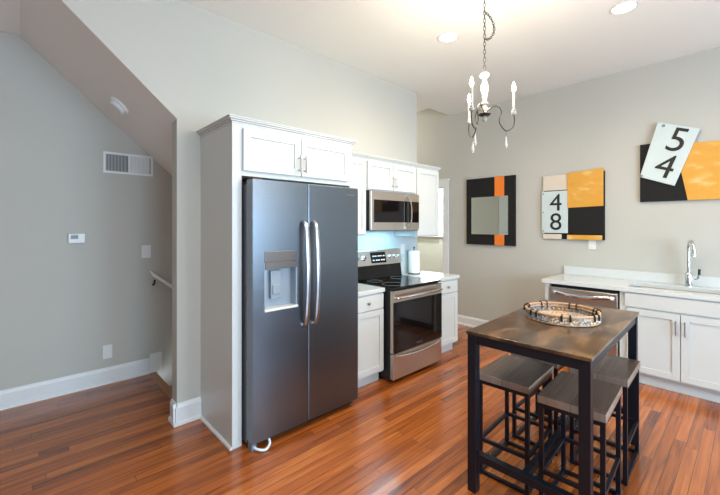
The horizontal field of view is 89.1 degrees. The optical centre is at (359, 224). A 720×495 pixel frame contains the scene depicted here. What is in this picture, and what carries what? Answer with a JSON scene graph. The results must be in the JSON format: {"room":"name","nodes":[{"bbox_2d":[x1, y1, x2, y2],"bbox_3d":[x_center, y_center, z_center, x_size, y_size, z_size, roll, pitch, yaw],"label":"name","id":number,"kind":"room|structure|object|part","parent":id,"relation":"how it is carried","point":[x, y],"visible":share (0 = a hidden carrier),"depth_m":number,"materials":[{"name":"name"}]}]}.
{"room":"kitchen","nodes":[
{"label":"kitchen","id":0,"kind":"room"},
{"bbox_2d":[0,31,171,389],"bbox_3d":[-2.697,1.200,3.337,6.790,5.840,0.100,0,0,-43],"label":"wall","id":1,"kind":"structure","parent":0,"point":[61,301],"depth_m":3.32,"materials":[{"name":"paint"}]},
{"bbox_2d":[0,358,150,410],"bbox_3d":[-3.607,1.442,2.402,3.985,0.155,0.030,0,0,-43],"label":"baseboard","id":2,"kind":"structure","parent":1,"relation":"attached to","point":[43,390],"depth_m":3.32,"materials":[{"name":"paint"}]},
{"bbox_2d":[68,233,84,242],"bbox_3d":[-2.590,0.122,3.347,0.124,0.090,0.030,0,0,-43],"label":"thermostat","id":3,"kind":"object","parent":1,"relation":"attached to","point":[72,237],"visible":1,"depth_m":3.33,"materials":[{"name":"white plastic"}]},
{"bbox_2d":[103,344,111,358],"bbox_3d":[-2.425,1.217,3.515,0.075,0.130,0.008,0,0,-43],"label":"outlet","id":4,"kind":"object","parent":1,"relation":"attached to","point":[107,349],"visible":1,"depth_m":3.51,"materials":[{"name":"white plastic"}]},
{"bbox_2d":[103,151,152,176],"bbox_3d":[-2.294,-0.603,3.634,0.425,0.205,0.012,0,0,-43],"label":"air vent","id":5,"kind":"object","parent":1,"relation":"in","point":[113,162],"visible":1,"depth_m":3.63,"materials":[{"name":"white plastic"}]},
{"bbox_2d":[141,245,150,257],"bbox_3d":[-2.184,0.272,3.738,0.085,0.130,0.009,0,0,-43],"label":"light switch","id":6,"kind":"object","parent":1,"relation":"attached to","point":[145,249],"visible":1,"depth_m":3.73,"materials":[{"name":"white plastic"}]},
{"bbox_2d":[150,352,161,372],"bbox_3d":[-2.115,1.423,3.790,0.110,0.195,0.028,0,0,-43],"label":"trim","id":7,"kind":"structure","parent":1,"relation":"attached to","point":[155,358],"depth_m":3.78,"materials":[{"name":"paint"}]},
{"bbox_2d":[149,372,171,398],"bbox_3d":[-1.767,1.534,3.368,0.065,0.041,1.119,0,0,-43],"label":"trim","id":8,"kind":"structure","parent":1,"relation":"attached to","point":[167,389],"depth_m":3.48,"materials":[{"name":"brown wood"}]},
{"bbox_2d":[149,270,171,288],"bbox_3d":[-1.329,1.392,4.472,2.243,1.886,0.097,0,0,-43],"label":"handrail","id":9,"kind":"object","parent":1,"relation":"attached to","point":[154,275],"visible":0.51,"depth_m":3.74,"materials":[{"name":"paint"}]},
{"bbox_2d":[0,0,171,174],"bbox_3d":[-2.278,-0.021,2.893,6.600,3.358,1.120,0,0,-43],"label":"ceiling","id":10,"kind":"structure","parent":0,"point":[42,24],"depth_m":2.92,"materials":[{"name":"paint"}]},
{"bbox_2d":[109,97,128,114],"bbox_3d":[-2.068,-1.020,3.143,0.142,0.131,0.168,0,0,-24],"label":"smoke detector","id":11,"kind":"object","parent":10,"relation":"attached to","point":[116,105],"visible":1,"depth_m":3.10,"materials":[{"name":"white plastic"}]},
{"bbox_2d":[52,0,416,402],"bbox_3d":[-1.785,1.200,2.502,6.790,5.840,0.124,0,0,-43],"label":"wall","id":12,"kind":"structure","parent":0,"point":[199,67],"depth_m":2.92,"materials":[{"name":"paint"}]},
{"bbox_2d":[168,396,201,427],"bbox_3d":[-1.371,1.440,2.869,0.205,0.160,0.150,0,0,-43],"label":"baseboard","id":13,"kind":"structure","parent":12,"relation":"attached to","point":[187,411],"depth_m":2.82,"materials":[{"name":"paint"}]},
{"bbox_2d":[351,151,367,235],"bbox_3d":[-0.198,-0.301,3.651,0.416,0.812,0.359,0,0,-43],"label":"upper cabinet","id":14,"kind":"object","parent":12,"relation":"attached to","point":[358,160],"visible":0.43,"depth_m":3.62,"materials":[{"name":"paint"}]},
{"bbox_3d":[-0.198,-0.686,3.651,0.416,0.042,0.359,0,0,-43],"label":"crown moulding","id":15,"kind":"part","parent":14,"relation":"part of","materials":[{"name":"paint"}]},
{"bbox_2d":[366,155,416,193],"bbox_3d":[0.255,-0.531,4.052,0.788,0.352,0.388,0,0,-43],"label":"upper cabinet","id":16,"kind":"object","parent":12,"relation":"attached to","point":[383,174],"visible":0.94,"depth_m":3.90,"materials":[{"name":"paint"}]},
{"bbox_3d":[0.212,-0.508,3.813,0.381,0.283,0.020,0,0,-43],"label":"door","id":17,"kind":"part","parent":16,"relation":"part of","materials":[{"name":"paint"}]},
{"bbox_3d":[0.245,-0.686,4.062,0.788,0.042,0.359,0,0,-43],"label":"crown moulding","id":18,"kind":"part","parent":16,"relation":"part of","materials":[{"name":"paint"}]},
{"bbox_2d":[366,190,418,231],"bbox_3d":[0.276,-0.141,4.017,0.762,0.413,0.458,0,0,-43],"label":"microwave","id":19,"kind":"object","parent":16,"relation":"attached to","point":[385,211],"visible":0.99,"depth_m":3.83,"materials":[{"name":"silver metal"}]},
{"bbox_3d":[0.332,-0.142,3.834,0.525,0.230,0.005,0,0,-43],"label":"door glass","id":20,"kind":"part","parent":19,"relation":"part of","materials":[{"name":"black glass"}]},
{"bbox_3d":[0.543,-0.139,3.994,0.061,0.365,0.024,0,0,33],"label":"handle","id":21,"kind":"part","parent":19,"relation":"part of","materials":[{"name":"silver metal"}]},
{"bbox_3d":[0.590,-0.144,4.096,0.194,0.397,0.028,0,0,-43],"label":"control panel","id":22,"kind":"part","parent":19,"relation":"part of","materials":[{"name":"metal"}]},
{"bbox_3d":[0.496,-0.508,4.076,0.381,0.283,0.020,0,0,-43],"label":"door","id":23,"kind":"part","parent":16,"relation":"part of","materials":[{"name":"paint"}]},
{"bbox_2d":[401,244,404,253],"bbox_3d":[0.535,0.300,4.566,0.075,0.120,0.008,0,0,-43],"label":"outlet","id":24,"kind":"object","parent":12,"relation":"attached to","point":[402,245],"visible":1,"depth_m":4.56,"materials":[{"name":"white plastic"}]},
{"bbox_2d":[394,163,440,236],"bbox_3d":[0.709,-0.286,4.493,0.475,0.842,0.359,0,0,-43],"label":"upper cabinet","id":25,"kind":"object","parent":12,"relation":"attached to","point":[427,177],"visible":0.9,"depth_m":4.36,"materials":[{"name":"paint"}]},
{"bbox_3d":[0.807,-0.264,4.365,0.421,0.773,0.020,0,0,-43],"label":"door","id":26,"kind":"part","parent":25,"relation":"part of","materials":[{"name":"paint"}]},
{"bbox_3d":[0.709,-0.686,4.493,0.475,0.042,0.359,0,0,-43],"label":"crown moulding","id":27,"kind":"part","parent":25,"relation":"part of","materials":[{"name":"paint"}]},
{"bbox_2d":[0,324,719,494],"bbox_3d":[0.533,1.530,1.997,9.500,0.020,8.400,0,0,-43],"label":"floor","id":28,"kind":"structure","parent":0,"point":[407,434],"depth_m":2.49,"materials":[{"name":"brown wood"}]},
{"bbox_2d":[196,114,356,450],"bbox_3d":[-0.650,0.391,3.034,1.150,2.258,0.648,0,0,-43],"label":"tall cabinet","id":29,"kind":"object","parent":28,"relation":"on","point":[234,148],"visible":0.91,"depth_m":2.66,"materials":[{"name":"paint"}]},
{"bbox_3d":[-1.065,0.412,2.702,0.018,2.215,0.569,0,0,-43],"label":"panel","id":30,"kind":"part","parent":29,"relation":"part of","materials":[{"name":"paint"}]},
{"bbox_3d":[-1.061,1.511,2.673,0.016,0.018,0.560,0,0,-43],"label":"moulding","id":31,"kind":"part","parent":29,"relation":"part of","materials":[{"name":"paint"}]},
{"bbox_3d":[-0.633,-0.520,2.672,0.466,0.290,0.020,0,0,-43],"label":"door","id":32,"kind":"part","parent":29,"relation":"part of","materials":[{"name":"paint"}]},
{"bbox_3d":[-0.657,-0.716,3.042,1.150,0.045,0.625,0,0,-43],"label":"crown moulding","id":33,"kind":"part","parent":29,"relation":"part of","materials":[{"name":"paint"}]},
{"bbox_3d":[-0.460,-0.465,2.794,0.012,0.130,0.038,0,0,-43],"label":"handle","id":34,"kind":"part","parent":29,"relation":"part of","materials":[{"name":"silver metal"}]},
{"bbox_3d":[-0.278,-0.520,3.002,0.491,0.290,0.020,0,0,-43],"label":"door","id":35,"kind":"part","parent":29,"relation":"part of","materials":[{"name":"paint"}]},
{"bbox_2d":[242,177,357,451],"bbox_3d":[-0.562,0.597,2.970,0.956,1.846,0.743,0,0,-43],"label":"refrigerator","id":36,"kind":"object","parent":28,"relation":"on","point":[300,240],"visible":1,"depth_m":2.67,"materials":[{"name":"grey metal"}]},
{"bbox_3d":[-0.582,0.579,2.618,0.441,1.773,0.088,0,0,-43],"label":"door","id":37,"kind":"part","parent":36,"relation":"part of","materials":[{"name":"metal"}]},
{"bbox_3d":[-0.550,0.281,2.578,0.255,0.047,0.005,0,0,-43],"label":"control panel","id":38,"kind":"part","parent":36,"relation":"part of","materials":[{"name":"brown metal"}]},
{"bbox_3d":[-0.393,0.360,2.677,0.038,0.785,0.084,0,0,-43],"label":"handle","id":39,"kind":"part","parent":36,"relation":"part of","materials":[{"name":"metal"}]},
{"bbox_3d":[-0.327,0.360,2.738,0.038,0.785,0.084,0,0,-43],"label":"handle","id":40,"kind":"part","parent":36,"relation":"part of","materials":[{"name":"metal"}]},
{"bbox_3d":[-0.231,0.579,2.944,0.506,1.773,0.088,0,0,-43],"label":"door","id":41,"kind":"part","parent":36,"relation":"part of","materials":[{"name":"metal"}]},
{"bbox_2d":[358,292,383,387],"bbox_3d":[-0.105,1.083,3.577,0.445,0.874,0.585,0,0,-43],"label":"base cabinet","id":42,"kind":"object","parent":28,"relation":"on","point":[370,307],"visible":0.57,"depth_m":3.42,"materials":[{"name":"paint"}]},
{"bbox_3d":[0.067,0.728,3.392,0.421,0.135,0.019,0,0,-43],"label":"drawer","id":43,"kind":"part","parent":42,"relation":"part of","materials":[{"name":"paint"}]},
{"bbox_2d":[358,283,384,295],"bbox_3d":[-0.114,0.625,3.586,0.455,0.038,0.560,0,0,-43],"label":"countertop","id":44,"kind":"structure","parent":42,"relation":"on","point":[363,289],"depth_m":3.47,"materials":[{"name":"stone"}]},
{"bbox_2d":[358,248,442,380],"bbox_3d":[0.412,0.887,3.965,0.800,1.205,0.711,0,0,-43],"label":"range","id":45,"kind":"object","parent":28,"relation":"on","point":[412,308],"visible":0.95,"depth_m":3.76,"materials":[{"name":"silver metal"}]},
{"bbox_3d":[0.197,0.524,4.196,0.800,0.159,0.060,0,0,-43],"label":"splash panel","id":46,"kind":"part","parent":45,"relation":"part of","materials":[{"name":"black glass"}]},
{"bbox_3d":[0.195,0.370,4.198,0.800,0.170,0.074,0,0,-43],"label":"control panel","id":47,"kind":"part","parent":45,"relation":"part of","materials":[{"name":"metal"}]},
{"bbox_2d":[358,275,440,289],"bbox_3d":[0.394,0.614,3.983,0.800,0.020,0.600,0,0,-43],"label":"cooktop","id":48,"kind":"object","parent":45,"relation":"in","point":[389,282],"depth_m":3.91,"materials":[{"name":"black glass"}]},
{"bbox_3d":[0.593,0.935,3.769,0.792,0.600,0.040,0,0,-43],"label":"oven door","id":49,"kind":"part","parent":45,"relation":"part of","materials":[{"name":"metal"}]},
{"bbox_3d":[0.593,1.363,3.769,0.792,0.243,0.040,0,0,-43],"label":"drawer","id":50,"kind":"part","parent":45,"relation":"part of","materials":[{"name":"metal"}]},
{"bbox_3d":[0.608,0.988,3.753,0.788,0.485,0.006,0,0,-43],"label":"door glass","id":51,"kind":"part","parent":45,"relation":"part of","materials":[{"name":"black glass"}]},
{"bbox_3d":[0.629,0.699,3.731,0.764,0.039,0.073,0,0,-43],"label":"handle","id":52,"kind":"part","parent":45,"relation":"part of","materials":[{"name":"silver metal"}]},
{"bbox_3d":[0.616,1.272,3.744,0.724,0.044,0.038,0,0,-43],"label":"handle","id":53,"kind":"part","parent":45,"relation":"part of","materials":[{"name":"silver metal"}]},
{"bbox_2d":[439,278,457,352],"bbox_3d":[0.846,1.083,4.467,0.460,0.874,0.575,0,0,-43],"label":"base cabinet","id":54,"kind":"object","parent":28,"relation":"on","point":[449,292],"visible":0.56,"depth_m":4.32,"materials":[{"name":"paint"}]},
{"bbox_2d":[402,271,459,280],"bbox_3d":[0.841,0.625,4.480,0.500,0.038,0.550,0,0,-43],"label":"countertop","id":55,"kind":"structure","parent":54,"relation":"on","point":[425,274],"depth_m":4.39,"materials":[{"name":"stone"}]},
{"bbox_2d":[408,247,419,273],"bbox_3d":[0.674,0.438,4.564,0.150,0.336,0.150,0,0,-43],"label":"paper towel holder","id":56,"kind":"object","parent":55,"relation":"on","point":[413,255],"visible":1,"depth_m":4.51,"materials":[{"name":"white paper"}]},
{"bbox_3d":[1.014,0.728,4.286,0.436,0.135,0.019,0,0,-43],"label":"drawer","id":57,"kind":"part","parent":54,"relation":"part of","materials":[{"name":"paint"}]},
{"bbox_3d":[1.015,1.100,4.285,0.436,0.590,0.020,0,0,-43],"label":"door","id":58,"kind":"part","parent":54,"relation":"part of","materials":[{"name":"paint"}]},
{"bbox_2d":[480,354,553,494],"bbox_3d":[0.981,1.212,2.301,0.310,0.617,0.444,0,0,44],"label":"bar stool","id":59,"kind":"object","parent":28,"relation":"on","point":[520,376],"visible":0.86,"depth_m":2.24,"materials":[{"name":"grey wood"}]},
{"bbox_3d":[0.740,1.232,2.249,0.022,0.576,0.022,0,0,44],"label":"leg","id":60,"kind":"part","parent":59,"relation":"part of","materials":[{"name":"black metal"}]},
{"bbox_3d":[1.022,1.232,2.545,0.022,0.576,0.022,0,0,44],"label":"leg","id":61,"kind":"part","parent":59,"relation":"part of","materials":[{"name":"black metal"}]},
{"bbox_3d":[0.981,0.958,2.301,0.296,0.020,0.426,0,0,44],"label":"seat frame","id":62,"kind":"part","parent":59,"relation":"part of","materials":[{"name":"black metal"}]},
{"bbox_3d":[0.981,1.310,2.301,0.296,0.020,0.426,0,0,44],"label":"foot rail","id":63,"kind":"part","parent":59,"relation":"part of","materials":[{"name":"black metal"}]},
{"bbox_3d":[0.981,1.508,2.301,0.296,0.020,0.426,0,0,44],"label":"floor rail","id":64,"kind":"part","parent":59,"relation":"part of","materials":[{"name":"black metal"}]},
{"bbox_3d":[0.981,0.923,2.301,0.310,0.041,0.444,0,0,44],"label":"seat","id":65,"kind":"part","parent":59,"relation":"part of","materials":[{"name":"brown wood"}]},
{"bbox_3d":[0.941,1.232,2.058,0.022,0.576,0.022,0,0,44],"label":"leg","id":66,"kind":"part","parent":59,"relation":"part of","materials":[{"name":"black metal"}]},
{"bbox_3d":[1.223,1.232,2.353,0.022,0.576,0.022,0,0,44],"label":"leg","id":67,"kind":"part","parent":59,"relation":"part of","materials":[{"name":"black metal"}]},
{"bbox_2d":[511,353,577,455],"bbox_3d":[1.350,1.212,2.660,0.444,0.617,0.310,0,0,-43],"label":"bar stool","id":68,"kind":"object","parent":28,"relation":"on","point":[515,406],"visible":0.35,"depth_m":2.61,"materials":[{"name":"black metal"}]},
{"bbox_3d":[1.106,1.232,2.623,0.022,0.576,0.022,0,0,-43],"label":"leg","id":69,"kind":"part","parent":68,"relation":"part of","materials":[{"name":"black metal"}]},
{"bbox_3d":[1.350,0.923,2.660,0.444,0.041,0.310,0,0,-43],"label":"seat","id":70,"kind":"part","parent":68,"relation":"part of","materials":[{"name":"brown wood"}]},
{"bbox_3d":[1.405,1.232,2.901,0.022,0.576,0.022,0,0,-43],"label":"leg","id":71,"kind":"part","parent":68,"relation":"part of","materials":[{"name":"black metal"}]},
{"bbox_3d":[1.350,1.310,2.660,0.426,0.020,0.296,0,0,-43],"label":"foot rail","id":72,"kind":"part","parent":68,"relation":"part of","materials":[{"name":"black metal"}]},
{"bbox_3d":[1.350,1.508,2.660,0.426,0.020,0.296,0,0,-43],"label":"floor rail","id":73,"kind":"part","parent":68,"relation":"part of","materials":[{"name":"black metal"}]},
{"bbox_3d":[1.296,1.232,2.420,0.022,0.576,0.022,0,0,-43],"label":"leg","id":74,"kind":"part","parent":68,"relation":"part of","materials":[{"name":"black metal"}]},
{"bbox_2d":[545,283,552,299],"bbox_3d":[2.323,1.083,4.311,0.623,0.874,0.045,0,0,-43],"label":"end panel","id":75,"kind":"object","parent":28,"relation":"on","point":[547,285],"visible":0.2,"depth_m":4.09,"materials":[{"name":"paint"}]},
{"bbox_2d":[466,299,638,494],"bbox_3d":[1.276,1.063,2.325,1.260,0.914,0.624,0,0,-45],"label":"bar table","id":76,"kind":"object","parent":28,"relation":"on","point":[582,349],"visible":0.75,"depth_m":2.01,"materials":[{"name":"brown wood"}]},
{"bbox_3d":[0.652,1.072,2.102,0.050,0.896,0.050,0,0,-45],"label":"leg","id":77,"kind":"part","parent":76,"relation":"part of","materials":[{"name":"black metal"}]},
{"bbox_3d":[1.502,1.072,2.949,0.050,0.896,0.050,0,0,-45],"label":"leg","id":78,"kind":"part","parent":76,"relation":"part of","materials":[{"name":"black metal"}]},
{"bbox_2d":[523,301,601,326],"bbox_3d":[1.310,0.569,2.378,0.441,0.073,0.453,0,0,-43],"label":"basket tray","id":79,"kind":"object","parent":76,"relation":"on","point":[554,313],"visible":1,"depth_m":2.34,"materials":[{"name":"wicker"}]},
{"bbox_3d":[1.050,1.072,1.702,0.050,0.896,0.050,0,0,-45],"label":"leg","id":80,"kind":"part","parent":76,"relation":"part of","materials":[{"name":"black metal"}]},
{"bbox_3d":[1.901,1.072,2.549,0.050,0.896,0.050,0,0,-45],"label":"leg","id":81,"kind":"part","parent":76,"relation":"part of","materials":[{"name":"black metal"}]},
{"bbox_2d":[537,371,621,494],"bbox_3d":[1.210,1.212,2.004,0.310,0.617,0.444,0,0,44],"label":"bar stool","id":82,"kind":"object","parent":28,"relation":"on","point":[560,395],"visible":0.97,"depth_m":1.95,"materials":[{"name":"grey wood"}]},
{"bbox_3d":[0.968,1.232,1.952,0.022,0.576,0.022,0,0,44],"label":"leg","id":83,"kind":"part","parent":82,"relation":"part of","materials":[{"name":"black metal"}]},
{"bbox_3d":[1.250,1.232,2.247,0.022,0.576,0.022,0,0,44],"label":"leg","id":84,"kind":"part","parent":82,"relation":"part of","materials":[{"name":"black metal"}]},
{"bbox_3d":[1.210,0.923,2.004,0.310,0.041,0.444,0,0,44],"label":"seat","id":85,"kind":"part","parent":82,"relation":"part of","materials":[{"name":"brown wood"}]},
{"bbox_3d":[1.210,0.958,2.004,0.296,0.020,0.426,0,0,44],"label":"seat frame","id":86,"kind":"part","parent":82,"relation":"part of","materials":[{"name":"black metal"}]},
{"bbox_3d":[1.210,1.310,2.004,0.296,0.020,0.426,0,0,44],"label":"foot rail","id":87,"kind":"part","parent":82,"relation":"part of","materials":[{"name":"black metal"}]},
{"bbox_3d":[1.210,1.508,2.004,0.296,0.020,0.426,0,0,44],"label":"floor rail","id":88,"kind":"part","parent":82,"relation":"part of","materials":[{"name":"black metal"}]},
{"bbox_3d":[1.169,1.232,1.760,0.022,0.576,0.022,0,0,44],"label":"leg","id":89,"kind":"part","parent":82,"relation":"part of","materials":[{"name":"black metal"}]},
{"bbox_3d":[1.451,1.232,2.055,0.022,0.576,0.022,0,0,44],"label":"leg","id":90,"kind":"part","parent":82,"relation":"part of","materials":[{"name":"black metal"}]},
{"bbox_2d":[550,284,619,356],"bbox_3d":[2.522,1.090,4.019,0.684,0.860,0.635,0,0,-43],"label":"dishwasher","id":91,"kind":"object","parent":28,"relation":"on","point":[605,298],"visible":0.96,"depth_m":3.77,"materials":[{"name":"silver metal"}]},
{"bbox_3d":[2.298,0.742,3.810,0.072,0.068,0.575,0,0,-43],"label":"handle","id":92,"kind":"part","parent":91,"relation":"part of","materials":[{"name":"silver metal"}]},
{"bbox_2d":[569,354,639,485],"bbox_3d":[1.599,1.212,2.386,0.310,0.617,0.444,0,0,45],"label":"bar stool","id":93,"kind":"object","parent":28,"relation":"on","point":[622,371],"visible":0.71,"depth_m":2.29,"materials":[{"name":"grey wood"}]},
{"bbox_3d":[1.356,1.232,2.339,0.022,0.576,0.022,0,0,45],"label":"leg","id":94,"kind":"part","parent":93,"relation":"part of","materials":[{"name":"black metal"}]},
{"bbox_3d":[1.599,0.923,2.386,0.310,0.041,0.444,0,0,45],"label":"seat","id":95,"kind":"part","parent":93,"relation":"part of","materials":[{"name":"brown wood"}]},
{"bbox_3d":[1.599,1.310,2.386,0.296,0.020,0.426,0,0,45],"label":"foot rail","id":96,"kind":"part","parent":93,"relation":"part of","materials":[{"name":"black metal"}]},
{"bbox_3d":[1.599,1.508,2.386,0.296,0.020,0.426,0,0,45],"label":"floor rail","id":97,"kind":"part","parent":93,"relation":"part of","materials":[{"name":"black metal"}]},
{"bbox_3d":[1.553,1.232,2.143,0.022,0.576,0.022,0,0,45],"label":"leg","id":98,"kind":"part","parent":93,"relation":"part of","materials":[{"name":"black metal"}]},
{"bbox_3d":[1.841,1.232,2.433,0.022,0.576,0.022,0,0,45],"label":"leg","id":99,"kind":"part","parent":93,"relation":"part of","materials":[{"name":"black metal"}]},
{"bbox_2d":[620,291,719,402],"bbox_3d":[3.102,1.083,3.414,0.658,0.874,1.020,0,0,-43],"label":"base cabinet","id":100,"kind":"object","parent":28,"relation":"on","point":[679,338],"visible":0.77,"depth_m":3.27,"materials":[{"name":"paint"}]},
{"bbox_2d":[542,266,719,301],"bbox_3d":[2.951,0.575,3.612,0.651,0.139,1.975,0,0,-43],"label":"countertop","id":101,"kind":"structure","parent":100,"relation":"on","point":[609,279],"depth_m":3.80,"materials":[{"name":"stone"}]},
{"bbox_2d":[633,286,719,295],"bbox_3d":[3.043,0.736,3.468,0.391,0.182,0.803,0,0,-43],"label":"sink","id":102,"kind":"object","parent":101,"relation":"in","point":[633,286],"visible":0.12,"depth_m":3.62,"materials":[{"name":"metal"}]},
{"bbox_2d":[684,239,700,286],"bbox_3d":[3.221,0.373,3.555,0.199,0.465,0.123,0,0,-43],"label":"faucet","id":103,"kind":"object","parent":101,"relation":"on","point":[689,278],"visible":1,"depth_m":3.60,"materials":[{"name":"silver metal"}]},
{"bbox_3d":[3.216,0.308,3.554,0.028,0.335,0.177,0,0,27],"label":"spout","id":104,"kind":"part","parent":103,"relation":"part of","materials":[{"name":"silver metal"}]},
{"bbox_3d":[2.723,1.099,3.407,0.020,0.593,0.390,0,0,-43],"label":"door","id":105,"kind":"part","parent":100,"relation":"part of","materials":[{"name":"paint"}]},
{"bbox_3d":[2.858,0.920,3.219,0.038,0.130,0.012,0,0,-43],"label":"handle","id":106,"kind":"part","parent":100,"relation":"part of","materials":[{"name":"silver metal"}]},
{"bbox_3d":[2.993,1.099,3.116,0.020,0.593,0.392,0,0,-43],"label":"door","id":107,"kind":"part","parent":100,"relation":"part of","materials":[{"name":"paint"}]},
{"bbox_2d":[417,104,429,111],"bbox_3d":[0.806,-1.900,6.618,2.810,0.160,2.200,0,0,-43],"label":"ceiling","id":108,"kind":"structure","parent":0,"point":[419,107],"depth_m":6.03,"materials":[{"name":"paint"}]},
{"bbox_2d":[417,189,442,272],"bbox_3d":[1.407,-0.200,6.971,1.450,3.440,2.300,0,0,-43],"label":"wall","id":109,"kind":"structure","parent":0,"point":[431,251],"depth_m":7.79,"materials":[{"name":"paint"}]},
{"bbox_2d":[181,0,719,115],"bbox_3d":[0.701,-1.770,0.692,8.170,0.100,6.460,0,0,-43],"label":"ceiling","id":110,"kind":"structure","parent":0,"point":[538,46],"depth_m":3.34,"materials":[{"name":"paint"}]},
{"bbox_2d":[437,32,458,42],"bbox_3d":[0.805,-1.718,3.348,0.194,0.008,0.194,0,0,-43],"label":"recessed light","id":111,"kind":"object","parent":110,"relation":"in","point":[445,37],"visible":1,"depth_m":3.35,"materials":[{"name":"white plastic"}]},
{"bbox_2d":[466,0,516,152],"bbox_3d":[0.815,-1.117,2.470,0.323,1.204,0.357,0,0,-43],"label":"chandelier","id":112,"kind":"object","parent":110,"relation":"hanging from","point":[484,86],"visible":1,"depth_m":2.48,"materials":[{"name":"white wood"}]},
{"bbox_3d":[0.821,-0.719,2.592,0.008,0.181,0.185,0,0,-16],"label":"arm","id":113,"kind":"part","parent":112,"relation":"part of","materials":[{"name":"metal"}]},
{"bbox_3d":[0.779,-0.719,2.421,0.008,0.181,0.185,0,0,44],"label":"arm","id":114,"kind":"part","parent":112,"relation":"part of","materials":[{"name":"metal"}]},
{"bbox_3d":[0.849,-0.749,2.495,0.084,0.020,0.084,0,0,-43],"label":"dish","id":115,"kind":"part","parent":112,"relation":"part of","materials":[{"name":"metal"}]},
{"bbox_3d":[0.881,-1.353,2.494,0.084,0.646,0.020,0,0,1],"label":"chain","id":116,"kind":"part","parent":112,"relation":"part of","materials":[{"name":"metal"}]},
{"bbox_3d":[0.948,-0.719,2.471,0.185,0.181,0.008,0,0,14],"label":"arm","id":117,"kind":"part","parent":112,"relation":"part of","materials":[{"name":"metal"}]},
{"bbox_2d":[609,0,638,14],"bbox_3d":[2.086,-1.718,2.893,0.194,0.008,0.194,0,0,-43],"label":"recessed light","id":118,"kind":"object","parent":110,"relation":"in","point":[626,6],"visible":1,"depth_m":2.89,"materials":[{"name":"white plastic"}]},
{"bbox_2d":[417,47,719,320],"bbox_3d":[2.949,-0.200,4.172,0.100,3.440,8.500,0,0,-43],"label":"wall","id":119,"kind":"structure","parent":0,"point":[601,122],"depth_m":4.44,"materials":[{"name":"paint"}]},
{"bbox_2d":[439,178,449,273],"bbox_3d":[1.034,0.395,6.215,0.125,2.250,1.190,0,0,-43],"label":"trim","id":120,"kind":"structure","parent":119,"relation":"attached to","point":[443,183],"depth_m":5.79,"materials":[{"name":"paint"}]},
{"bbox_2d":[458,315,488,327],"bbox_3d":[1.924,1.450,5.179,0.030,0.140,1.570,0,0,-43],"label":"baseboard","id":121,"kind":"structure","parent":119,"relation":"attached to","point":[462,320],"depth_m":5.47,"materials":[{"name":"paint"}]},
{"bbox_2d":[466,175,515,245],"bbox_3d":[1.861,-0.198,5.240,0.038,0.965,0.735,0,0,-43],"label":"mirror","id":122,"kind":"object","parent":119,"relation":"attached to","point":[491,201],"visible":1,"depth_m":5.20,"materials":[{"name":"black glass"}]},
{"bbox_3d":[1.846,-0.135,5.234,0.008,0.540,0.557,0,0,-43],"label":"glass","id":123,"kind":"part","parent":122,"relation":"part of","materials":[{"name":"mirror"}]},
{"bbox_2d":[542,168,604,239],"bbox_3d":[2.579,-0.242,4.460,0.048,0.835,0.684,0,0,-43],"label":"wall art","id":124,"kind":"object","parent":119,"relation":"attached to","point":[573,204],"visible":1,"depth_m":4.42},
{"bbox_3d":[2.428,0.144,4.623,0.012,0.062,0.215,0,0,-43],"label":"cream panel","id":125,"kind":"part","parent":124,"relation":"part of","materials":[{"name":"beige wood"}]},
{"bbox_3d":[2.442,-0.163,4.591,0.010,0.525,0.304,0,0,-43],"label":"number plate","id":126,"kind":"part","parent":124,"relation":"part of","materials":[{"name":"white metal"}]},
{"bbox_3d":[2.453,-0.530,4.595,0.012,0.190,0.290,0,0,-43],"label":"cream panel","id":127,"kind":"part","parent":124,"relation":"part of","materials":[{"name":"beige wood"}]},
{"bbox_3d":[2.672,-0.435,4.348,0.027,0.450,0.374,0,0,-43],"label":"gold panel","id":128,"kind":"part","parent":124,"relation":"part of","materials":[{"name":"wood"}]},
{"bbox_3d":[2.680,-0.055,4.344,0.022,0.330,0.370,0,0,-43],"label":"black panel","id":129,"kind":"part","parent":124,"relation":"part of","materials":[{"name":"black wood"}]},
{"bbox_2d":[588,240,595,249],"bbox_3d":[2.739,0.230,4.318,0.008,0.120,0.075,0,0,-43],"label":"outlet","id":130,"kind":"object","parent":119,"relation":"attached to","point":[591,243],"visible":0.99,"depth_m":4.31,"materials":[{"name":"white plastic"}]},
{"bbox_2d":[564,266,719,287],"bbox_3d":[3.191,0.555,3.817,0.020,0.101,1.950,0,0,-43],"label":"backsplash","id":131,"kind":"structure","parent":119,"relation":"attached to","point":[705,281],"depth_m":3.96,"materials":[{"name":"stone"}]},
{"bbox_2d":[640,122,719,201],"bbox_3d":[3.379,-0.664,3.593,0.055,0.830,1.015,0,0,-43],"label":"wall art","id":132,"kind":"object","parent":119,"relation":"attached to","point":[674,167],"visible":1,"depth_m":3.73,"materials":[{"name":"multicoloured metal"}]},
{"bbox_3d":[3.174,-0.558,3.833,0.030,0.617,0.385,0,0,-43],"label":"black panel","id":133,"kind":"part","parent":132,"relation":"part of","materials":[{"name":"black wood"}]},
{"bbox_3d":[3.185,-0.740,3.779,0.013,0.678,0.477,0,0,-43],"label":"number plate","id":134,"kind":"part","parent":132,"relation":"part of","materials":[{"name":"white metal"}]},
{"bbox_3d":[3.499,-0.557,3.479,0.036,0.617,0.685,0,0,-43],"label":"gold panel","id":135,"kind":"part","parent":132,"relation":"part of","materials":[{"name":"wood"}]}
]}

